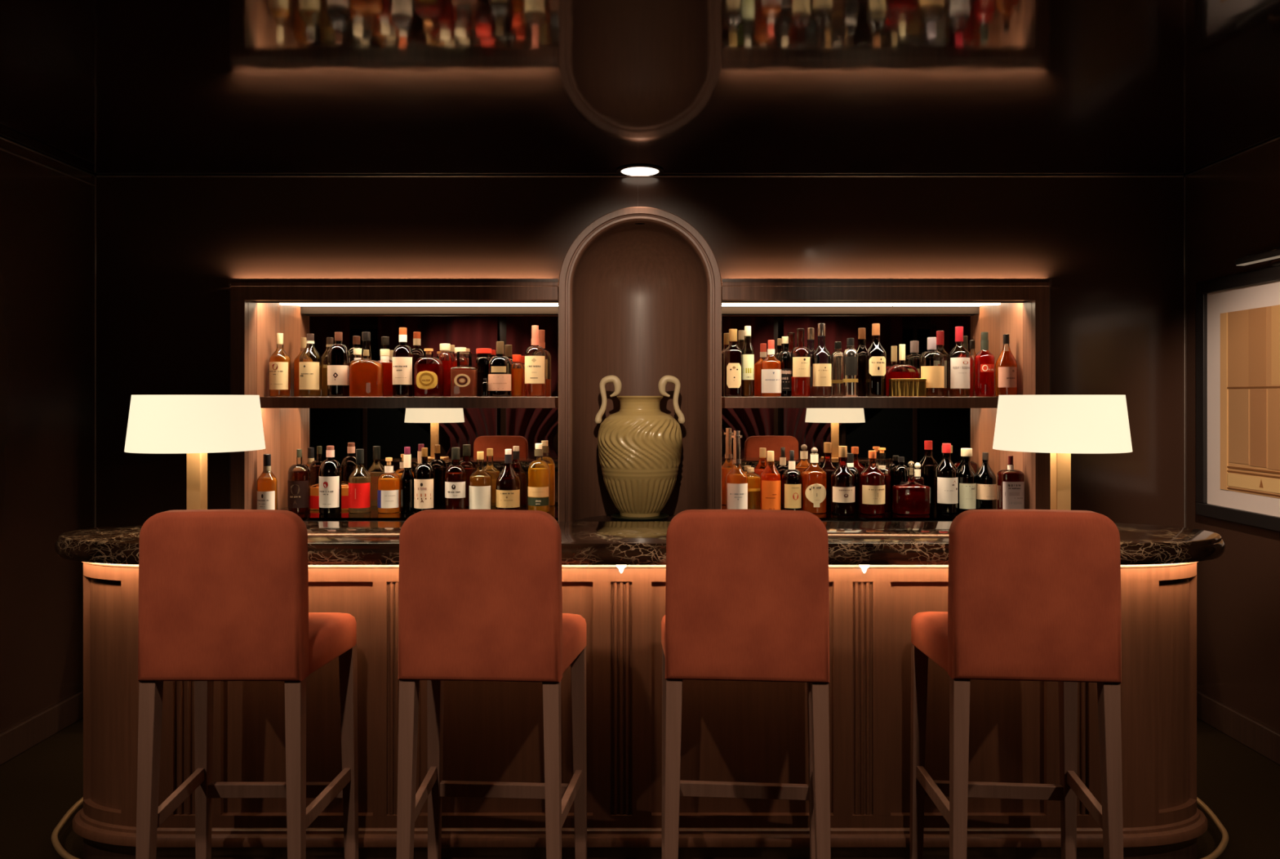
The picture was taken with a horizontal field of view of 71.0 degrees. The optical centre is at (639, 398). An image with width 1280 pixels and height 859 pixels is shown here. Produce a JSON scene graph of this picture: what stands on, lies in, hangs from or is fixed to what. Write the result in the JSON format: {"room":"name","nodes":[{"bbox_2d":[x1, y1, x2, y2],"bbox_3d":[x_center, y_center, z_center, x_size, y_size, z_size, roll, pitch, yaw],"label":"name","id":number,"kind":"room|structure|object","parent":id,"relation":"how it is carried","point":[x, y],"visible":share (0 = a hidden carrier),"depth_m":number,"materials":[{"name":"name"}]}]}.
{"room":"cocktail bar","nodes":[
{"label":"cocktail bar","id":0,"kind":"room"},
{"bbox_2d":[0,137,93,733],"bbox_3d":[-2.700,0.212,3.650,0.120,2.585,1.400,0,0,0],"label":"wall","id":1,"kind":"structure","parent":0,"point":[46,215],"depth_m":3.96,"materials":[{"name":"brown paint"}]},
{"bbox_2d":[0,689,83,764],"bbox_3d":[-2.630,1.442,3.640,0.020,0.125,1.380,0,0,0],"label":"baseboard","id":2,"kind":"structure","parent":1,"relation":"attached to","point":[25,735],"depth_m":3.92,"materials":[{"name":"brown wood"}]},
{"bbox_2d":[0,136,95,177],"bbox_3d":[-2.637,-1.074,3.645,0.008,0.008,1.390,0,0,0],"label":"trim","id":3,"kind":"structure","parent":1,"relation":"attached to","point":[2,138],"depth_m":3.98,"materials":[{"name":"brown wood"}]},
{"bbox_2d":[0,147,95,186],"bbox_3d":[-2.637,-1.028,3.645,0.008,0.008,1.390,0,0,0],"label":"trim","id":4,"kind":"structure","parent":1,"relation":"attached to","point":[1,148],"depth_m":3.98,"materials":[{"name":"brown wood"}]},
{"bbox_2d":[0,0,1279,175],"bbox_3d":[0.000,-1.130,1.665,10.040,0.100,6.570,0,0,0],"label":"ceiling","id":5,"kind":"structure","parent":0,"point":[96,87],"depth_m":3.07,"materials":[{"name":"black paint"}]},
{"bbox_2d":[616,164,663,176],"bbox_3d":[0.000,-1.077,4.262,0.224,0.005,0.224,0,0,0],"label":"recessed light","id":6,"kind":"object","parent":5,"relation":"in","point":[632,170],"visible":1,"depth_m":4.25,"materials":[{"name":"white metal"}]},
{"bbox_2d":[94,175,1185,527],"bbox_3d":[0.000,0.212,4.410,5.520,2.585,0.120,0,0,0],"label":"wall","id":7,"kind":"structure","parent":0,"point":[1111,249],"depth_m":4.35,"materials":[{"name":"brown paint"}]},
{"bbox_2d":[93,177,96,527],"bbox_3d":[-2.637,0.158,4.346,0.009,2.455,0.009,0,0,0],"label":"trim","id":8,"kind":"structure","parent":7,"relation":"attached to","point":[95,178],"depth_m":4.34,"materials":[{"name":"brown wood"}]},
{"bbox_2d":[228,278,558,521],"bbox_3d":[-1.177,0.033,4.532,1.605,1.215,0.445,0,0,0],"label":"display niche","id":9,"kind":"object","parent":7,"relation":"attached to","point":[472,314],"visible":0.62,"depth_m":4.74,"materials":[{"name":"black paint"}]},
{"bbox_2d":[257,453,277,509],"bbox_3d":[-1.844,0.429,4.439,0.092,0.307,0.093,0,0,0],"label":"liquor bottle","id":10,"kind":"object","parent":9,"relation":"on","point":[267,487],"visible":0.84,"depth_m":4.41,"materials":[{"name":"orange glass"}]},
{"bbox_2d":[269,333,290,396],"bbox_3d":[-1.834,-0.169,4.574,0.100,0.324,0.102,0,0,0],"label":"liquor bottle","id":11,"kind":"object","parent":9,"relation":"on","point":[279,366],"visible":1,"depth_m":4.54,"materials":[{"name":"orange glass"}]},
{"bbox_2d":[287,448,310,513],"bbox_3d":[-1.742,0.421,4.589,0.109,0.323,0.111,0,0,0],"label":"liquor bottle","id":12,"kind":"object","parent":9,"relation":"on","point":[298,480],"visible":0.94,"depth_m":4.55,"materials":[{"name":"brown glass"}]},
{"bbox_2d":[298,333,321,396],"bbox_3d":[-1.685,-0.168,4.589,0.106,0.322,0.108,0,0,0],"label":"liquor bottle","id":13,"kind":"object","parent":9,"relation":"on","point":[309,372],"visible":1,"depth_m":4.55,"materials":[{"name":"clear glass"}]},
{"bbox_2d":[310,482,348,511],"bbox_3d":[-1.615,0.494,4.687,0.223,0.177,0.088,0,0,0],"label":"liquor flagon","id":14,"kind":"object","parent":9,"relation":"on","point":[314,491],"visible":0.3,"depth_m":4.66,"materials":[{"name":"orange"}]},
{"bbox_2d":[319,445,342,514],"bbox_3d":[-1.576,0.412,4.569,0.109,0.341,0.110,0,0,0],"label":"liquor bottle","id":15,"kind":"object","parent":9,"relation":"on","point":[330,471],"visible":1,"depth_m":4.53,"materials":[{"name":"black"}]},
{"bbox_2d":[327,332,350,396],"bbox_3d":[-1.541,-0.172,4.589,0.109,0.330,0.111,0,0,0],"label":"liquor bottle","id":16,"kind":"object","parent":9,"relation":"on","point":[338,354],"visible":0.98,"depth_m":4.55,"materials":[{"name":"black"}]},
{"bbox_2d":[350,348,366,363],"bbox_3d":[-1.467,-0.133,4.681,0.086,0.251,0.086,0,0,0],"label":"liquor bottle","id":17,"kind":"object","parent":9,"relation":"on","point":[356,351],"visible":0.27,"depth_m":4.66,"materials":[{"name":"clear glass"}]},
{"bbox_2d":[348,448,371,513],"bbox_3d":[-1.432,0.421,4.589,0.112,0.323,0.113,0,0,0],"label":"liquor bottle","id":18,"kind":"object","parent":9,"relation":"on","point":[359,487],"visible":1,"depth_m":4.55,"materials":[{"name":"clear glass"}]},
{"bbox_2d":[348,332,383,396],"bbox_3d":[-1.392,-0.172,4.565,0.167,0.328,0.117,0,0,0],"label":"liquor bottle","id":19,"kind":"object","parent":9,"relation":"on","point":[365,379],"visible":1,"depth_m":4.52,"materials":[{"name":"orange glass"}]},
{"bbox_2d":[377,348,392,396],"bbox_3d":[-1.329,-0.132,4.678,0.091,0.248,0.091,0,0,0],"label":"liquor bottle","id":20,"kind":"object","parent":9,"relation":"on","point":[384,360],"visible":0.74,"depth_m":4.65,"materials":[{"name":"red glass"}]},
{"bbox_2d":[377,457,399,513],"bbox_3d":[-1.283,0.443,4.589,0.112,0.280,0.113,0,0,0],"label":"liquor bottle","id":21,"kind":"object","parent":9,"relation":"on","point":[388,488],"visible":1,"depth_m":4.55,"materials":[{"name":"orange glass"}]},
{"bbox_2d":[392,327,413,396],"bbox_3d":[-1.212,-0.184,4.589,0.104,0.353,0.105,0,0,0],"label":"liquor bottle","id":22,"kind":"object","parent":9,"relation":"on","point":[402,353],"visible":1,"depth_m":4.55,"materials":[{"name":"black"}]},
{"bbox_2d":[400,446,413,512],"bbox_3d":[-1.190,0.416,4.590,0.070,0.334,0.070,0,0,0],"label":"liquor bottle","id":23,"kind":"object","parent":9,"relation":"on","point":[406,481],"visible":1,"depth_m":4.57,"materials":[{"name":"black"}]},
{"bbox_2d":[259,396,558,408],"bbox_3d":[-1.144,0.021,4.604,1.500,0.056,0.258,0,0,0],"label":"shelf","id":24,"kind":"object","parent":9,"relation":"attached to","point":[265,402],"depth_m":4.47,"materials":[{"name":"brown wood"}]},
{"bbox_2d":[280,508,558,520],"bbox_3d":[-1.143,0.591,4.559,1.498,0.014,0.348,0,0,0],"label":"glass shelf","id":25,"kind":"object","parent":9,"relation":"attached to","point":[313,515],"depth_m":4.47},
{"bbox_2d":[413,447,435,512],"bbox_3d":[-1.101,0.418,4.589,0.104,0.330,0.105,0,0,0],"label":"liquor bottle","id":26,"kind":"object","parent":9,"relation":"on","point":[424,473],"visible":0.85,"depth_m":4.55,"materials":[{"name":"brown glass"}]},
{"bbox_2d":[413,348,443,396],"bbox_3d":[-1.080,-0.131,4.589,0.151,0.246,0.107,0,0,0],"label":"liquor bottle","id":27,"kind":"object","parent":9,"relation":"on","point":[428,377],"visible":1,"depth_m":4.55,"materials":[{"name":"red glass"}]},
{"bbox_2d":[303,520,558,521],"bbox_3d":[-1.146,0.630,4.532,1.504,0.020,0.445,0,0,0],"label":"countertop","id":28,"kind":"structure","parent":9,"relation":"on","point":[304,521],"depth_m":4.52,"materials":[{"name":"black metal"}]},
{"bbox_2d":[438,343,452,396],"bbox_3d":[-1.016,-0.146,4.680,0.071,0.277,0.071,0,0,0],"label":"liquor bottle","id":29,"kind":"object","parent":9,"relation":"on","point":[447,365],"visible":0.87,"depth_m":4.66,"materials":[{"name":"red glass"}]},
{"bbox_2d":[444,447,466,509],"bbox_3d":[-0.942,0.417,4.589,0.106,0.332,0.108,0,0,0],"label":"liquor bottle","id":30,"kind":"object","parent":9,"relation":"on","point":[455,473],"visible":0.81,"depth_m":4.55,"materials":[{"name":"brown glass"}]},
{"bbox_2d":[453,346,467,369],"bbox_3d":[-0.937,-0.136,4.685,0.077,0.257,0.077,0,0,0],"label":"liquor bottle","id":31,"kind":"object","parent":9,"relation":"on","point":[456,348],"visible":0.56,"depth_m":4.66,"materials":[{"name":"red glass"}]},
{"bbox_2d":[450,351,477,396],"bbox_3d":[-0.895,-0.122,4.574,0.128,0.229,0.104,0,0,0],"label":"decanter","id":32,"kind":"object","parent":9,"relation":"on","point":[464,383],"visible":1,"depth_m":4.53,"materials":[{"name":"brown glass"}]},
{"bbox_2d":[469,451,491,509],"bbox_3d":[-0.816,0.428,4.590,0.112,0.311,0.113,0,0,0],"label":"liquor bottle","id":33,"kind":"object","parent":9,"relation":"on","point":[480,481],"visible":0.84,"depth_m":4.55,"materials":[{"name":"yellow glass"}]},
{"bbox_2d":[475,348,491,396],"bbox_3d":[-0.812,-0.133,4.670,0.085,0.251,0.085,0,0,0],"label":"liquor bottle","id":34,"kind":"object","parent":9,"relation":"on","point":[483,357],"visible":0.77,"depth_m":4.63,"materials":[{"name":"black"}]},
{"bbox_2d":[481,377,488,396],"bbox_3d":[-0.783,-0.054,4.540,0.033,0.094,0.033,0,0,0],"label":"liquor bottle","id":35,"kind":"object","parent":9,"relation":"on","point":[485,384],"visible":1,"depth_m":4.53,"materials":[{"name":"black glass"}]},
{"bbox_2d":[488,341,511,396],"bbox_3d":[-0.715,-0.149,4.589,0.120,0.283,0.122,0,0,0],"label":"liquor bottle","id":36,"kind":"object","parent":9,"relation":"on","point":[500,366],"visible":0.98,"depth_m":4.54,"materials":[{"name":"brown glass"}]},
{"bbox_2d":[496,448,520,510],"bbox_3d":[-0.673,0.421,4.589,0.123,0.323,0.124,0,0,0],"label":"liquor bottle","id":37,"kind":"object","parent":9,"relation":"on","point":[508,482],"visible":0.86,"depth_m":4.54,"materials":[{"name":"red"}]},
{"bbox_2d":[511,354,524,396],"bbox_3d":[-0.639,-0.117,4.660,0.074,0.219,0.074,0,0,0],"label":"liquor bottle","id":38,"kind":"object","parent":9,"relation":"on","point":[517,374],"visible":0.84,"depth_m":4.63,"materials":[{"name":"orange glass"}]},
{"bbox_2d":[524,324,545,396],"bbox_3d":[-0.536,-0.189,4.589,0.106,0.364,0.108,0,0,0],"label":"liquor bottle","id":39,"kind":"object","parent":9,"relation":"on","point":[535,366],"visible":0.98,"depth_m":4.55,"materials":[{"name":"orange glass"}]},
{"bbox_2d":[527,443,549,512],"bbox_3d":[-0.518,0.407,4.589,0.112,0.353,0.113,0,0,0],"label":"liquor bottle","id":40,"kind":"object","parent":9,"relation":"on","point":[538,478],"visible":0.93,"depth_m":4.55,"materials":[{"name":"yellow glass"}]},
{"bbox_2d":[558,206,721,521],"bbox_3d":[0.000,-0.141,4.498,0.784,1.555,0.397,0,0,0],"label":"arched alcove","id":41,"kind":"object","parent":7,"relation":"attached to","point":[640,308],"visible":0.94,"depth_m":4.55,"materials":[{"name":"brown wood"}]},
{"bbox_2d":[610,512,669,521],"bbox_3d":[0.000,0.592,4.470,0.290,0.024,0.290,0,0,0],"label":"plinth","id":42,"kind":"object","parent":41,"relation":"on","point":[619,517],"visible":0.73,"depth_m":4.38,"materials":[{"name":"black paint"}]},
{"bbox_2d":[594,375,685,517],"bbox_3d":[0.000,0.233,4.470,0.420,0.694,0.422,0,0,40],"label":"urn","id":43,"kind":"object","parent":41,"relation":"on","point":[640,444],"visible":1,"depth_m":4.33,"materials":[{"name":"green ceramic"}]},
{"bbox_2d":[96,175,1183,177],"bbox_3d":[0.000,-1.074,4.347,5.260,0.009,0.009,0,0,0],"label":"trim","id":44,"kind":"structure","parent":7,"relation":"attached to","point":[96,175],"depth_m":4.34,"materials":[{"name":"brown wood"}]},
{"bbox_2d":[721,278,1051,521],"bbox_3d":[1.177,0.033,4.532,1.605,1.215,0.445,0,0,0],"label":"display niche","id":45,"kind":"object","parent":7,"relation":"attached to","point":[908,312],"visible":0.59,"depth_m":4.74,"materials":[{"name":"black paint"}]},
{"bbox_2d":[723,328,742,396],"bbox_3d":[0.476,-0.180,4.589,0.095,0.346,0.097,0,0,0],"label":"liquor bottle","id":46,"kind":"object","parent":45,"relation":"on","point":[732,354],"visible":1,"depth_m":4.55,"materials":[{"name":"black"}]},
{"bbox_2d":[725,430,747,509],"bbox_3d":[0.489,0.373,4.529,0.110,0.420,0.112,0,0,0],"label":"liquor bottle","id":47,"kind":"object","parent":45,"relation":"on","point":[736,484],"visible":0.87,"depth_m":4.49,"materials":[{"name":"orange glass"}]},
{"bbox_2d":[742,325,754,396],"bbox_3d":[0.551,-0.188,4.589,0.062,0.361,0.063,0,0,0],"label":"liquor bottle","id":48,"kind":"object","parent":45,"relation":"on","point":[748,359],"visible":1,"depth_m":4.57,"materials":[{"name":"brown"}]},
{"bbox_2d":[746,466,759,509],"bbox_3d":[0.576,0.472,4.673,0.104,0.222,0.104,0,0,0],"label":"liquor bottle","id":49,"kind":"object","parent":45,"relation":"on","point":[753,482],"visible":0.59,"depth_m":4.63,"materials":[{"name":"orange glass"}]},
{"bbox_2d":[760,450,781,510],"bbox_3d":[0.667,0.426,4.589,0.106,0.314,0.108,0,0,0],"label":"liquor bottle","id":50,"kind":"object","parent":45,"relation":"on","point":[770,483],"visible":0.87,"depth_m":4.55,"materials":[{"name":"orange glass"}]},
{"bbox_2d":[760,339,781,396],"bbox_3d":[0.670,-0.152,4.589,0.104,0.290,0.105,0,0,0],"label":"liquor bottle","id":51,"kind":"object","parent":45,"relation":"on","point":[771,367],"visible":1,"depth_m":4.55,"materials":[{"name":"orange glass"}]},
{"bbox_2d":[777,336,791,396],"bbox_3d":[0.753,-0.164,4.659,0.071,0.313,0.072,0,0,0],"label":"liquor bottle","id":52,"kind":"object","parent":45,"relation":"on","point":[784,356],"visible":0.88,"depth_m":4.63,"materials":[{"name":"black glass"}]},
{"bbox_2d":[782,450,801,510],"bbox_3d":[0.777,0.425,4.589,0.101,0.316,0.102,0,0,0],"label":"liquor bottle","id":53,"kind":"object","parent":45,"relation":"on","point":[791,477],"visible":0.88,"depth_m":4.55,"materials":[{"name":"red"}]},
{"bbox_2d":[791,328,810,396],"bbox_3d":[0.821,-0.182,4.589,0.098,0.348,0.099,0,0,0],"label":"liquor bottle","id":54,"kind":"object","parent":45,"relation":"on","point":[800,366],"visible":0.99,"depth_m":4.55,"materials":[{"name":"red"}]},
{"bbox_2d":[801,447,826,513],"bbox_3d":[0.891,0.417,4.589,0.126,0.333,0.127,0,0,0],"label":"liquor bottle","id":55,"kind":"object","parent":45,"relation":"on","point":[814,477],"visible":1,"depth_m":4.54,"materials":[{"name":"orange glass"}]},
{"bbox_2d":[811,323,831,396],"bbox_3d":[0.928,-0.194,4.589,0.098,0.374,0.099,0,0,0],"label":"liquor bottle","id":56,"kind":"object","parent":45,"relation":"on","point":[820,372],"visible":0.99,"depth_m":4.55,"materials":[{"name":"brown"}]},
{"bbox_2d":[831,445,854,514],"bbox_3d":[1.028,0.412,4.549,0.119,0.341,0.121,0,0,0],"label":"liquor bottle","id":57,"kind":"object","parent":45,"relation":"on","point":[842,479],"visible":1,"depth_m":4.50,"materials":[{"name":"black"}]},
{"bbox_2d":[842,337,857,396],"bbox_3d":[1.076,-0.157,4.590,0.077,0.300,0.077,0,0,0],"label":"bottle","id":58,"kind":"object","parent":45,"relation":"on","point":[850,380],"visible":0.98,"depth_m":4.56,"materials":[{"name":"grey"}]},
{"bbox_2d":[847,453,859,511],"bbox_3d":[1.092,0.435,4.675,0.097,0.296,0.097,0,0,0],"label":"liquor bottle","id":59,"kind":"object","parent":45,"relation":"on","point":[850,455],"visible":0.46,"depth_m":4.64,"materials":[{"name":"black glass"}]},
{"bbox_2d":[721,508,997,520],"bbox_3d":[1.143,0.591,4.559,1.498,0.014,0.348,0,0,0],"label":"glass shelf","id":60,"kind":"object","parent":45,"relation":"attached to","point":[888,515],"depth_m":4.45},
{"bbox_2d":[721,396,998,408],"bbox_3d":[1.144,0.021,4.604,1.500,0.056,0.258,0,0,0],"label":"shelf","id":61,"kind":"object","parent":45,"relation":"attached to","point":[726,402],"depth_m":4.47,"materials":[{"name":"brown wood"}]},
{"bbox_2d":[859,450,884,514],"bbox_3d":[1.178,0.424,4.549,0.125,0.318,0.126,0,0,0],"label":"liquor bottle","id":62,"kind":"object","parent":45,"relation":"on","point":[872,479],"visible":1,"depth_m":4.50,"materials":[{"name":"red glass"}]},
{"bbox_2d":[866,323,886,396],"bbox_3d":[1.206,-0.194,4.589,0.101,0.374,0.102,0,0,0],"label":"liquor bottle","id":63,"kind":"object","parent":45,"relation":"on","point":[876,355],"visible":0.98,"depth_m":4.55,"materials":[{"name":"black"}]},
{"bbox_2d":[876,447,891,511],"bbox_3d":[1.261,0.420,4.678,0.091,0.325,0.091,0,0,0],"label":"liquor bottle","id":64,"kind":"object","parent":45,"relation":"on","point":[887,477],"visible":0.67,"depth_m":4.65,"materials":[{"name":"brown glass"}]},
{"bbox_2d":[822,520,952,521],"bbox_3d":[1.146,0.630,4.532,1.504,0.020,0.445,0,0,0],"label":"countertop","id":65,"kind":"structure","parent":45,"relation":"on","point":[822,521],"depth_m":4.52,"materials":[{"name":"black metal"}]},
{"bbox_2d":[893,456,908,484],"bbox_3d":[1.363,0.445,4.687,0.074,0.277,0.074,0,0,0],"label":"liquor bottle","id":66,"kind":"object","parent":45,"relation":"on","point":[900,471],"visible":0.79,"depth_m":4.66,"materials":[{"name":"black glass"}]},
{"bbox_2d":[885,343,919,396],"bbox_3d":[1.361,-0.144,4.660,0.176,0.273,0.106,0,0,0],"label":"liquor bottle","id":67,"kind":"object","parent":45,"relation":"on","point":[890,375],"visible":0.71,"depth_m":4.64,"materials":[{"name":"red glass"}]},
{"bbox_2d":[888,378,926,396],"bbox_3d":[1.354,-0.053,4.545,0.177,0.092,0.052,0,0,0],"label":"tin","id":68,"kind":"object","parent":45,"relation":"on","point":[897,387],"visible":1,"depth_m":4.52,"materials":[{"name":"gold metal"}]},
{"bbox_2d":[892,462,930,515],"bbox_3d":[1.375,0.457,4.550,0.183,0.252,0.128,0,0,0],"label":"decanter","id":69,"kind":"object","parent":45,"relation":"on","point":[909,497],"visible":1,"depth_m":4.50,"materials":[{"name":"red glass"}]},
{"bbox_2d":[911,462,924,484],"bbox_3d":[1.447,0.459,4.680,0.068,0.248,0.068,0,0,0],"label":"liquor bottle","id":70,"kind":"object","parent":45,"relation":"on","point":[917,471],"visible":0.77,"depth_m":4.67,"materials":[{"name":"clear glass"}]},
{"bbox_2d":[919,337,944,396],"bbox_3d":[1.492,-0.159,4.590,0.120,0.304,0.121,0,0,0],"label":"liquor bottle","id":71,"kind":"object","parent":45,"relation":"on","point":[934,375],"visible":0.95,"depth_m":4.54,"materials":[{"name":"clear glass"}]},
{"bbox_2d":[935,443,958,513],"bbox_3d":[1.567,0.407,4.589,0.109,0.353,0.111,0,0,0],"label":"liquor bottle","id":72,"kind":"object","parent":45,"relation":"on","point":[946,473],"visible":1,"depth_m":4.55,"materials":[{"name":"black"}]},
{"bbox_2d":[948,326,969,396],"bbox_3d":[1.632,-0.186,4.589,0.104,0.358,0.105,0,0,0],"label":"liquor bottle","id":73,"kind":"object","parent":45,"relation":"on","point":[958,367],"visible":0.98,"depth_m":4.55,"materials":[{"name":"clear glass"}]},
{"bbox_2d":[957,448,976,512],"bbox_3d":[1.669,0.419,4.589,0.090,0.328,0.091,0,0,0],"label":"liquor bottle","id":74,"kind":"object","parent":45,"relation":"on","point":[966,476],"visible":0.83,"depth_m":4.56,"materials":[{"name":"black glass"}]},
{"bbox_2d":[974,332,995,396],"bbox_3d":[1.762,-0.172,4.589,0.098,0.330,0.099,0,0,0],"label":"liquor bottle","id":75,"kind":"object","parent":45,"relation":"on","point":[984,361],"visible":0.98,"depth_m":4.55,"materials":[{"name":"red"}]},
{"bbox_2d":[975,452,996,509],"bbox_3d":[1.766,0.430,4.589,0.106,0.306,0.108,0,0,0],"label":"wine bottle","id":76,"kind":"object","parent":45,"relation":"on","point":[986,478],"visible":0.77,"depth_m":4.55,"materials":[{"name":"black glass"}]},
{"bbox_2d":[995,333,1017,396],"bbox_3d":[1.838,-0.164,4.504,0.104,0.313,0.106,0,0,0],"label":"liquor bottle","id":77,"kind":"object","parent":45,"relation":"on","point":[1006,366],"visible":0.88,"depth_m":4.47,"materials":[{"name":"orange glass"}]},
{"bbox_2d":[997,455,1024,509],"bbox_3d":[1.829,0.433,4.429,0.114,0.300,0.092,0,0,0],"label":"liquor bottle","id":78,"kind":"object","parent":45,"relation":"on","point":[1011,485],"visible":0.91,"depth_m":4.39,"materials":[{"name":"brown glass"}]},
{"bbox_2d":[0,717,1279,858],"bbox_3d":[0.000,1.555,1.665,10.040,0.100,6.570,0,0,0],"label":"floor","id":79,"kind":"structure","parent":0,"point":[1241,785],"depth_m":3.39,"materials":[{"name":"carpet"}]},
{"bbox_2d":[135,509,358,858],"bbox_3d":[-1.099,0.900,2.539,0.484,1.209,0.412,0,0,0],"label":"bar stool","id":80,"kind":"object","parent":79,"relation":"on","point":[224,593],"visible":1,"depth_m":2.34,"materials":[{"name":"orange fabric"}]},
{"bbox_2d":[396,509,586,858],"bbox_3d":[-0.412,0.900,2.539,0.484,1.209,0.412,0,0,3],"label":"bar stool","id":81,"kind":"object","parent":79,"relation":"on","point":[480,591],"visible":1,"depth_m":2.34,"materials":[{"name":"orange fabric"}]},
{"bbox_2d":[72,561,1207,858],"bbox_3d":[0.000,1.000,2.963,3.796,1.009,0.426,0,0,0],"label":"bar counter","id":82,"kind":"object","parent":79,"relation":"on","point":[732,731],"depth_m":2.84,"materials":[{"name":"brown wood"}]},
{"bbox_2d":[54,521,1225,564],"bbox_3d":[0.000,0.476,2.990,3.840,0.066,0.524,0,0,0],"label":"countertop","id":83,"kind":"structure","parent":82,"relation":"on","point":[329,543],"depth_m":2.77,"materials":[{"name":"brown stone"}]},
{"bbox_2d":[124,394,265,509],"bbox_3d":[-1.480,0.216,3.000,0.423,0.454,0.423,0,0,0],"label":"table lamp","id":84,"kind":"object","parent":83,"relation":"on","point":[197,426],"visible":0.87,"depth_m":2.84,"materials":[{"name":"white fabric"}]},
{"bbox_2d":[992,394,1132,510],"bbox_3d":[1.405,0.216,3.000,0.423,0.454,0.423,0,0,0],"label":"table lamp","id":85,"kind":"object","parent":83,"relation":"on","point":[1060,426],"visible":0.8,"depth_m":2.84,"materials":[{"name":"white fabric"}]},
{"bbox_2d":[51,796,1228,858],"bbox_3d":[0.000,1.480,3.094,4.100,0.050,0.653,0,0,0],"label":"rail","id":86,"kind":"object","parent":79,"relation":"on","point":[58,846],"visible":0.72,"depth_m":3.01,"materials":[{"name":"gold metal"}]},
{"bbox_2d":[661,509,831,858],"bbox_3d":[0.293,0.900,2.539,0.484,1.209,0.412,0,0,4],"label":"bar stool","id":87,"kind":"object","parent":79,"relation":"on","point":[747,593],"visible":1,"depth_m":2.34,"materials":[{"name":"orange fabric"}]},
{"bbox_2d":[909,509,1123,858],"bbox_3d":[1.053,0.900,2.539,0.484,1.209,0.412,0,0,5],"label":"bar stool","id":88,"kind":"object","parent":79,"relation":"on","point":[1033,594],"visible":1,"depth_m":2.35,"materials":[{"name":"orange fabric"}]},
{"bbox_2d":[1185,137,1279,733],"bbox_3d":[2.700,0.212,3.650,0.120,2.585,1.400,0,0,0],"label":"wall","id":89,"kind":"structure","parent":0,"point":[1233,205],"depth_m":4.01,"materials":[{"name":"brown paint"}]},
{"bbox_2d":[1183,177,1185,527],"bbox_3d":[2.637,0.158,4.346,0.007,2.455,0.007,0,0,0],"label":"trim","id":90,"kind":"structure","parent":89,"relation":"attached to","point":[1184,177],"depth_m":4.34,"materials":[{"name":"brown wood"}]},
{"bbox_2d":[1184,136,1279,177],"bbox_3d":[2.637,-1.074,3.645,0.008,0.008,1.390,0,0,0],"label":"trim","id":91,"kind":"structure","parent":89,"relation":"attached to","point":[1277,138],"depth_m":3.98,"materials":[{"name":"brown wood"}]},
{"bbox_2d":[1195,265,1279,531],"bbox_3d":[2.624,0.001,3.688,0.032,1.088,1.055,0,0,0],"label":"framed picture","id":92,"kind":"object","parent":89,"relation":"attached to","point":[1237,316],"visible":1,"depth_m":3.92,"materials":[{"name":"black metal"}]},
{"bbox_2d":[1220,304,1279,497],"bbox_3d":[2.624,0.013,3.688,0.004,0.793,0.741,0,0,0],"label":"print","id":93,"kind":"object","parent":92,"relation":"attached to","point":[1250,334],"depth_m":3.86,"materials":[{"name":"brown paper"}]},
{"bbox_2d":[1196,689,1279,764],"bbox_3d":[2.630,1.442,3.640,0.020,0.125,1.380,0,0,0],"label":"baseboard","id":94,"kind":"structure","parent":89,"relation":"attached to","point":[1254,735],"depth_m":3.92,"materials":[{"name":"brown wood"}]},
{"bbox_2d":[1235,246,1279,265],"bbox_3d":[2.591,-0.595,3.688,0.101,0.060,0.300,0,0,0],"label":"picture light","id":95,"kind":"object","parent":89,"relation":"attached to","point":[1275,253],"visible":1,"depth_m":3.70,"materials":[{"name":"black metal"}]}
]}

